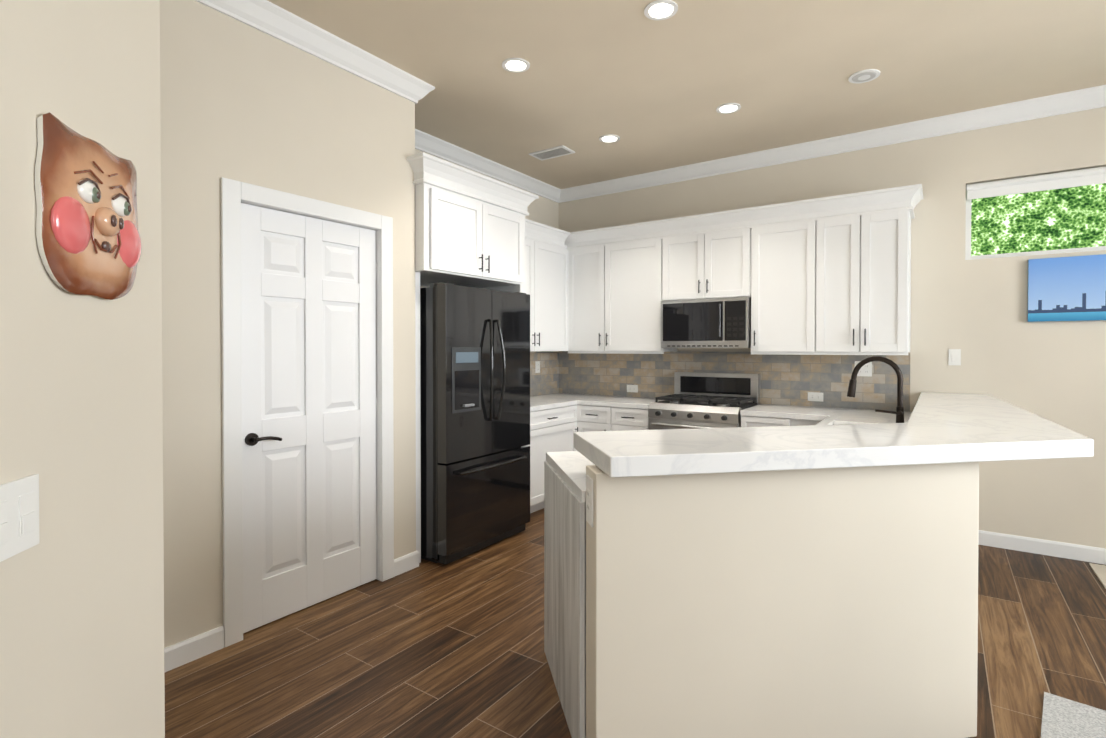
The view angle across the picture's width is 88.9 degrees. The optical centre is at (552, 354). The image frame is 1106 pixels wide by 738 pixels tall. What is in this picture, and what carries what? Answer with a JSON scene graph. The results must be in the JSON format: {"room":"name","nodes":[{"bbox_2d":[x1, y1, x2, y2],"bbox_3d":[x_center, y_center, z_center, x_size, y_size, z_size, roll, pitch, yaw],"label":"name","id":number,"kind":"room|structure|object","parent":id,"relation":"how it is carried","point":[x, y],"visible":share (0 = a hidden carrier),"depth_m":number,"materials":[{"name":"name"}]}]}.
{"room":"kitchen","nodes":[
{"label":"kitchen","id":0,"kind":"room"},
{"bbox_2d":[0,0,1105,737],"bbox_3d":[-0.892,-0.121,-1.299,6.750,3.050,4.350,0,1,35],"label":"wall","id":1,"kind":"structure","parent":0,"point":[110,434],"depth_m":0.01,"materials":[{"name":"paint"}]},
{"bbox_2d":[0,474,38,561],"bbox_3d":[-0.856,0.261,0.892,0.010,0.118,0.118,0,1,-10],"label":"switch plate","id":2,"kind":"object","parent":1,"relation":"attached to","point":[19,515],"visible":1,"depth_m":0.91,"materials":[{"name":"white plastic"}]},
{"bbox_2d":[35,112,141,299],"bbox_3d":[-0.889,-0.263,1.093,0.218,0.307,0.217,0,1,35],"label":"mask","id":3,"kind":"object","parent":1,"relation":"attached to","point":[88,238],"visible":1,"depth_m":1.04,"materials":[{"name":"ceramic"}]},
{"bbox_2d":[164,626,223,672],"bbox_3d":[-1.716,1.316,2.354,0.014,0.100,0.647,0,1,35],"label":"baseboard","id":4,"kind":"structure","parent":1,"relation":"attached to","point":[181,653],"depth_m":2.51,"materials":[{"name":"white wood"}]},
{"bbox_2d":[220,177,393,646],"bbox_3d":[-1.300,0.270,3.049,0.138,2.178,0.982,0,1,35],"label":"door frame","id":5,"kind":"structure","parent":1,"relation":"attached to","point":[235,194],"depth_m":2.67,"materials":[{"name":"white wood"}]},
{"bbox_2d":[241,203,376,632],"bbox_3d":[-1.271,0.310,3.034,0.094,2.082,0.811,0,1,35],"label":"pantry door","id":6,"kind":"structure","parent":1,"relation":"in","point":[308,320],"depth_m":3.00,"materials":[{"name":"white wood"}]},
{"bbox_2d":[194,0,434,103],"bbox_3d":[-1.310,-1.633,2.847,0.088,0.112,1.848,0,1,35],"label":"crown molding","id":7,"kind":"structure","parent":1,"relation":"attached to","point":[278,22],"depth_m":2.97,"materials":[{"name":"white wood"}]},
{"bbox_2d":[394,550,418,567],"bbox_3d":[-1.119,1.301,3.770,0.639,0.100,0.014,0,1,35],"label":"baseboard","id":8,"kind":"structure","parent":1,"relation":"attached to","point":[411,560],"depth_m":3.54,"materials":[{"name":"white wood"}]},
{"bbox_2d":[415,129,561,202],"bbox_3d":[-0.658,-1.655,4.894,0.088,0.112,2.440,0,1,35],"label":"crown molding","id":9,"kind":"structure","parent":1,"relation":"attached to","point":[427,143],"depth_m":4.94,"materials":[{"name":"white wood"}]},
{"bbox_2d":[525,232,528,293],"bbox_3d":[-0.459,-0.541,4.957,0.352,1.040,0.641,0,1,35],"label":"upper cabinet","id":10,"kind":"object","parent":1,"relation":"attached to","point":[526,233],"depth_m":4.99,"materials":[{"name":"grey wood"}]},
{"bbox_2d":[535,361,539,372],"bbox_3d":[-0.154,0.131,5.695,0.008,0.117,0.072,0,1,35],"label":"electrical outlet","id":11,"kind":"object","parent":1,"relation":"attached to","point":[537,366],"visible":1,"depth_m":5.69,"materials":[{"name":"white plastic"}]},
{"bbox_2d":[530,351,557,395],"bbox_3d":[-0.368,0.197,5.404,0.010,0.444,1.470,0,1,35],"label":"backsplash","id":12,"kind":"structure","parent":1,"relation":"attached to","point":[546,381],"depth_m":5.80,"materials":[{"name":"tile"}]},
{"bbox_2d":[529,232,568,351],"bbox_3d":[-0.143,-0.546,5.372,0.402,1.040,0.642,0,1,35],"label":"upper cabinet","id":13,"kind":"object","parent":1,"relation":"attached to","point":[548,256],"depth_m":5.27,"materials":[{"name":"grey wood"}]},
{"bbox_2d":[569,236,608,351],"bbox_3d":[0.419,-0.547,5.531,0.487,1.040,0.403,0,1,35],"label":"upper cabinet","id":14,"kind":"object","parent":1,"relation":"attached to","point":[588,259],"depth_m":5.41,"materials":[{"name":"grey wood"}]},
{"bbox_2d":[627,385,637,392],"bbox_3d":[0.776,0.338,5.523,0.117,0.072,0.008,0,1,35],"label":"electrical outlet","id":15,"kind":"object","parent":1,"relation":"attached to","point":[632,388],"visible":1,"depth_m":5.52,"materials":[{"name":"white plastic"}]},
{"bbox_2d":[609,232,676,351],"bbox_3d":[0.822,-0.545,5.284,0.707,1.040,0.353,0,1,35],"label":"upper cabinet","id":16,"kind":"object","parent":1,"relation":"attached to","point":[638,265],"depth_m":5.12,"materials":[{"name":"grey wood"}]},
{"bbox_2d":[669,224,712,300],"bbox_3d":[1.243,-0.764,4.991,0.440,0.595,0.353,0,1,35],"label":"upper cabinet","id":17,"kind":"object","parent":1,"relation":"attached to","point":[690,249],"depth_m":4.83,"materials":[{"name":"grey wood"}]},
{"bbox_2d":[661,297,750,347],"bbox_3d":[1.349,-0.256,4.869,0.748,0.408,0.439,0,1,35],"label":"microwave","id":18,"kind":"object","parent":17,"relation":"attached to","point":[714,323],"visible":0.98,"depth_m":4.70,"materials":[{"name":"silver metal"}]},
{"bbox_2d":[713,220,752,299],"bbox_3d":[1.506,-0.762,4.810,0.440,0.595,0.353,0,1,35],"label":"upper cabinet","id":19,"kind":"object","parent":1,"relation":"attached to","point":[732,243],"depth_m":4.62,"materials":[{"name":"grey wood"}]},
{"bbox_2d":[558,351,909,411],"bbox_3d":[1.367,0.200,5.127,3.180,0.444,0.010,0,1,35],"label":"backsplash","id":20,"kind":"structure","parent":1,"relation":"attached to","point":[790,379],"depth_m":4.82,"materials":[{"name":"tile"}]},
{"bbox_2d":[751,212,824,354],"bbox_3d":[1.887,-0.537,4.549,0.609,1.040,0.353,0,1,35],"label":"upper cabinet","id":21,"kind":"object","parent":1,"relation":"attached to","point":[788,302],"depth_m":4.38,"materials":[{"name":"grey wood"}]},
{"bbox_2d":[808,392,822,401],"bbox_3d":[2.134,0.348,4.587,0.117,0.072,0.008,0,1,35],"label":"electrical outlet","id":22,"kind":"object","parent":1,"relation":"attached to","point":[815,396],"visible":1,"depth_m":4.58,"materials":[{"name":"white plastic"}]},
{"bbox_2d":[562,85,1105,201],"bbox_3d":[2.777,-1.646,4.089,6.660,0.112,0.088,0,1,35],"label":"crown molding","id":23,"kind":"structure","parent":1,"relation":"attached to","point":[1092,97],"depth_m":4.33,"materials":[{"name":"white wood"}]},
{"bbox_2d":[825,204,872,354],"bbox_3d":[2.209,-0.535,4.328,0.422,1.040,0.353,0,1,35],"label":"upper cabinet","id":24,"kind":"object","parent":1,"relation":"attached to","point":[830,275],"depth_m":4.15,"materials":[{"name":"grey wood"}]},
{"bbox_2d":[855,361,871,376],"bbox_3d":[2.414,0.115,4.391,0.118,0.118,0.008,0,1,35],"label":"electrical outlet","id":25,"kind":"object","parent":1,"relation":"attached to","point":[865,370],"visible":0.65,"depth_m":4.38,"materials":[{"name":"white plastic"}]},
{"bbox_2d":[873,200,912,354],"bbox_3d":[2.429,-0.533,4.176,0.360,1.040,0.353,0,1,35],"label":"upper cabinet","id":26,"kind":"object","parent":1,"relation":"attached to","point":[891,222],"depth_m":4.00,"materials":[{"name":"grey wood"}]},
{"bbox_2d":[948,349,960,364],"bbox_3d":[2.898,0.023,4.070,0.072,0.117,0.010,0,1,35],"label":"light switch","id":27,"kind":"object","parent":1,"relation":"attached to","point":[954,356],"visible":1,"depth_m":4.07,"materials":[{"name":"white plastic"}]},
{"bbox_2d":[965,166,1105,259],"bbox_3d":[3.616,-0.943,3.642,1.542,0.550,0.104,0,1,35],"label":"window","id":28,"kind":"structure","parent":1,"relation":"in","point":[1073,178],"depth_m":3.85,"materials":[{"name":"white plastic"}]},
{"bbox_2d":[1027,254,1105,321],"bbox_3d":[3.605,-0.427,3.564,0.927,0.420,0.032,0,1,35],"label":"picture","id":29,"kind":"object","parent":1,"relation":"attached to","point":[1072,288],"visible":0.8,"depth_m":3.70,"materials":[{"name":"blue"}]},
{"bbox_2d":[164,508,1105,737],"bbox_3d":[0.399,1.434,0.591,7.050,0.100,8.900,0,1,35],"label":"floor","id":30,"kind":"structure","parent":0,"point":[430,649],"depth_m":2.52,"materials":[{"name":"brown wood"}]},
{"bbox_2d":[406,152,538,562],"bbox_3d":[-0.768,0.057,4.146,0.772,2.580,1.196,0,1,35],"label":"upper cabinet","id":31,"kind":"object","parent":30,"relation":"on","point":[469,228],"visible":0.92,"depth_m":3.80,"materials":[{"name":"grey"}]},
{"bbox_2d":[420,282,529,564],"bbox_3d":[-0.718,0.444,4.113,0.853,1.807,0.880,0,1,35],"label":"refrigerator","id":32,"kind":"object","parent":30,"relation":"on","point":[475,405],"visible":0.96,"depth_m":3.74,"materials":[{"name":"black metal"}]},
{"bbox_2d":[526,417,577,452],"bbox_3d":[-0.254,0.902,4.983,0.677,0.874,0.893,0,1,35],"label":"base cabinet","id":33,"kind":"object","parent":30,"relation":"on","point":[545,432],"depth_m":4.84,"materials":[{"name":"grey wood"}]},
{"bbox_2d":[530,393,662,420],"bbox_3d":[0.186,0.444,5.039,1.334,0.039,1.493,0,1,35],"label":"countertop","id":34,"kind":"structure","parent":33,"relation":"on","point":[587,407],"depth_m":5.04,"materials":[{"name":"white stone"}]},
{"bbox_2d":[530,489,585,737],"bbox_3d":[0.050,0.930,2.260,0.514,0.874,0.568,0,1,35],"label":"base cabinet","id":35,"kind":"object","parent":30,"relation":"on","point":[564,517],"depth_m":2.10,"materials":[{"name":"grey wood"}]},
{"bbox_2d":[530,405,910,496],"bbox_3d":[1.250,0.463,3.151,1.470,0.039,3.395,0,1,35],"label":"countertop","id":36,"kind":"structure","parent":35,"relation":"on","point":[563,470],"depth_m":3.77,"materials":[{"name":"white stone"}]},
{"bbox_2d":[847,356,903,422],"bbox_3d":[1.889,0.227,3.302,0.306,0.429,0.088,0,1,35],"label":"faucet","id":37,"kind":"object","parent":36,"relation":"on","point":[898,412],"visible":0.88,"depth_m":3.25,"materials":[{"name":"brown metal"}]},
{"bbox_2d":[578,417,617,431],"bbox_3d":[0.544,0.898,5.293,0.435,0.874,0.676,0,1,35],"label":"base cabinet","id":38,"kind":"object","parent":30,"relation":"on","point":[611,423],"depth_m":5.03,"materials":[{"name":"grey wood"}]},
{"bbox_2d":[618,409,649,430],"bbox_3d":[0.809,0.900,5.143,0.423,0.874,0.622,0,1,35],"label":"base cabinet","id":39,"kind":"object","parent":30,"relation":"on","point":[628,420],"depth_m":4.84,"materials":[{"name":"grey wood"}]},
{"bbox_2d":[648,372,759,429],"bbox_3d":[1.272,0.756,4.767,0.748,1.170,0.713,0,1,35],"label":"range","id":40,"kind":"object","parent":30,"relation":"on","point":[696,400],"visible":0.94,"depth_m":4.72,"materials":[{"name":"silver metal"}]},
{"bbox_2d":[586,464,933,737],"bbox_3d":[0.740,0.870,1.979,0.930,1.000,1.050,0,1,35],"label":"wall","id":41,"kind":"structure","parent":30,"relation":"on","point":[824,603],"depth_m":1.86,"materials":[{"name":"paint"}]},
{"bbox_2d":[586,475,592,526],"bbox_3d":[0.117,0.471,1.817,0.008,0.150,0.075,0,1,-10],"label":"outlet","id":42,"kind":"object","parent":41,"relation":"attached to","point":[589,499],"visible":1,"depth_m":1.81,"materials":[{"name":"white plastic"}]},
{"bbox_2d":[740,413,789,426],"bbox_3d":[1.759,0.907,4.488,0.356,0.874,0.622,0,1,35],"label":"base cabinet","id":43,"kind":"object","parent":30,"relation":"on","point":[747,419],"depth_m":4.24,"materials":[{"name":"grey wood"}]},
{"bbox_2d":[790,417,821,425],"bbox_3d":[1.981,0.908,4.335,0.300,0.874,0.622,0,1,35],"label":"base cabinet","id":44,"kind":"object","parent":30,"relation":"on","point":[794,421],"depth_m":4.08,"materials":[{"name":"grey wood"}]},
{"bbox_2d":[930,462,978,737],"bbox_3d":[2.166,0.858,3.073,0.133,1.000,2.490,0,1,35],"label":"wall","id":45,"kind":"structure","parent":30,"relation":"on","point":[954,616],"depth_m":2.00,"materials":[{"name":"paint"}]},
{"bbox_2d":[574,392,1093,477],"bbox_3d":[1.540,0.325,2.875,1.616,0.063,3.517,0,1,35],"label":"bar","id":46,"kind":"object","parent":45,"relation":"on","point":[937,427],"visible":1,"depth_m":1.96,"materials":[{"name":"stone"}]},
{"bbox_2d":[978,530,1105,564],"bbox_3d":[4.260,1.308,3.143,3.230,0.100,0.014,0,1,35],"label":"baseboard","id":47,"kind":"structure","parent":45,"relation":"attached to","point":[986,538],"depth_m":3.80,"materials":[{"name":"white wood"}]},
{"bbox_2d":[1041,692,1105,737],"bbox_3d":[1.982,1.372,1.167,1.500,0.012,1.600,1,1,43],"label":"rug","id":48,"kind":"object","parent":30,"relation":"on","point":[1062,717],"visible":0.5,"depth_m":2.09,"materials":[{"name":"white carpet"}]},
{"bbox_2d":[1089,563,1105,588],"bbox_3d":[3.664,1.352,3.204,0.840,0.010,0.450,0,1,35],"label":"doormat","id":49,"kind":"object","parent":30,"relation":"on","point":[1099,571],"visible":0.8,"depth_m":3.49,"materials":[{"name":"beige fabric"}]},
{"bbox_2d":[267,0,1105,188],"bbox_3d":[0.399,-1.716,0.558,7.050,0.100,8.900,0,1,35],"label":"ceiling","id":50,"kind":"structure","parent":0,"point":[653,95],"depth_m":3.32,"materials":[{"name":"paint"}]},
{"bbox_2d":[502,58,529,72],"bbox_3d":[-0.217,-1.690,3.303,0.164,0.008,0.164,0,1,35],"label":"recessed light","id":51,"kind":"object","parent":50,"relation":"in","point":[516,65],"visible":1,"depth_m":3.30,"materials":[{"name":"white plastic"}]},
{"bbox_2d":[529,145,574,160],"bbox_3d":[-0.009,-1.704,4.786,0.350,0.010,0.190,0,1,35],"label":"ceiling vent","id":52,"kind":"object","parent":50,"relation":"in","point":[553,152],"visible":1,"depth_m":4.78,"materials":[{"name":"grey plastic"}]},
{"bbox_2d":[599,134,619,142],"bbox_3d":[0.447,-1.702,4.460,0.164,0.008,0.164,0,1,35],"label":"recessed light","id":53,"kind":"object","parent":50,"relation":"in","point":[610,138],"visible":1,"depth_m":4.45,"materials":[{"name":"white plastic"}]},
{"bbox_2d":[644,0,677,19],"bbox_3d":[0.529,-1.684,2.764,0.164,0.008,0.164,0,1,35],"label":"recessed light","id":54,"kind":"object","parent":50,"relation":"in","point":[660,9],"visible":1,"depth_m":2.75,"materials":[{"name":"white plastic"}]},
{"bbox_2d":[716,103,740,113],"bbox_3d":[1.212,-1.696,3.897,0.164,0.008,0.164,0,1,35],"label":"recessed light","id":55,"kind":"object","parent":50,"relation":"in","point":[726,108],"visible":1,"depth_m":3.89,"materials":[{"name":"white plastic"}]},
{"bbox_2d":[848,69,879,83],"bbox_3d":[1.896,-1.689,3.437,0.170,0.012,0.170,0,1,35],"label":"recessed light","id":56,"kind":"object","parent":50,"relation":"in","point":[866,75],"visible":1,"depth_m":3.42,"materials":[{"name":"grey plastic"}]},
{"label":"outside","id":57,"kind":"structure","parent":0,"visible":0},
{"bbox_2d":[971,183,1105,255],"bbox_3d":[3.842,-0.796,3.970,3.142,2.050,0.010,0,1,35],"label":"foliage","id":58,"kind":"object","parent":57,"point":[1065,218],"depth_m":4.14,"materials":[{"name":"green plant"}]}
]}

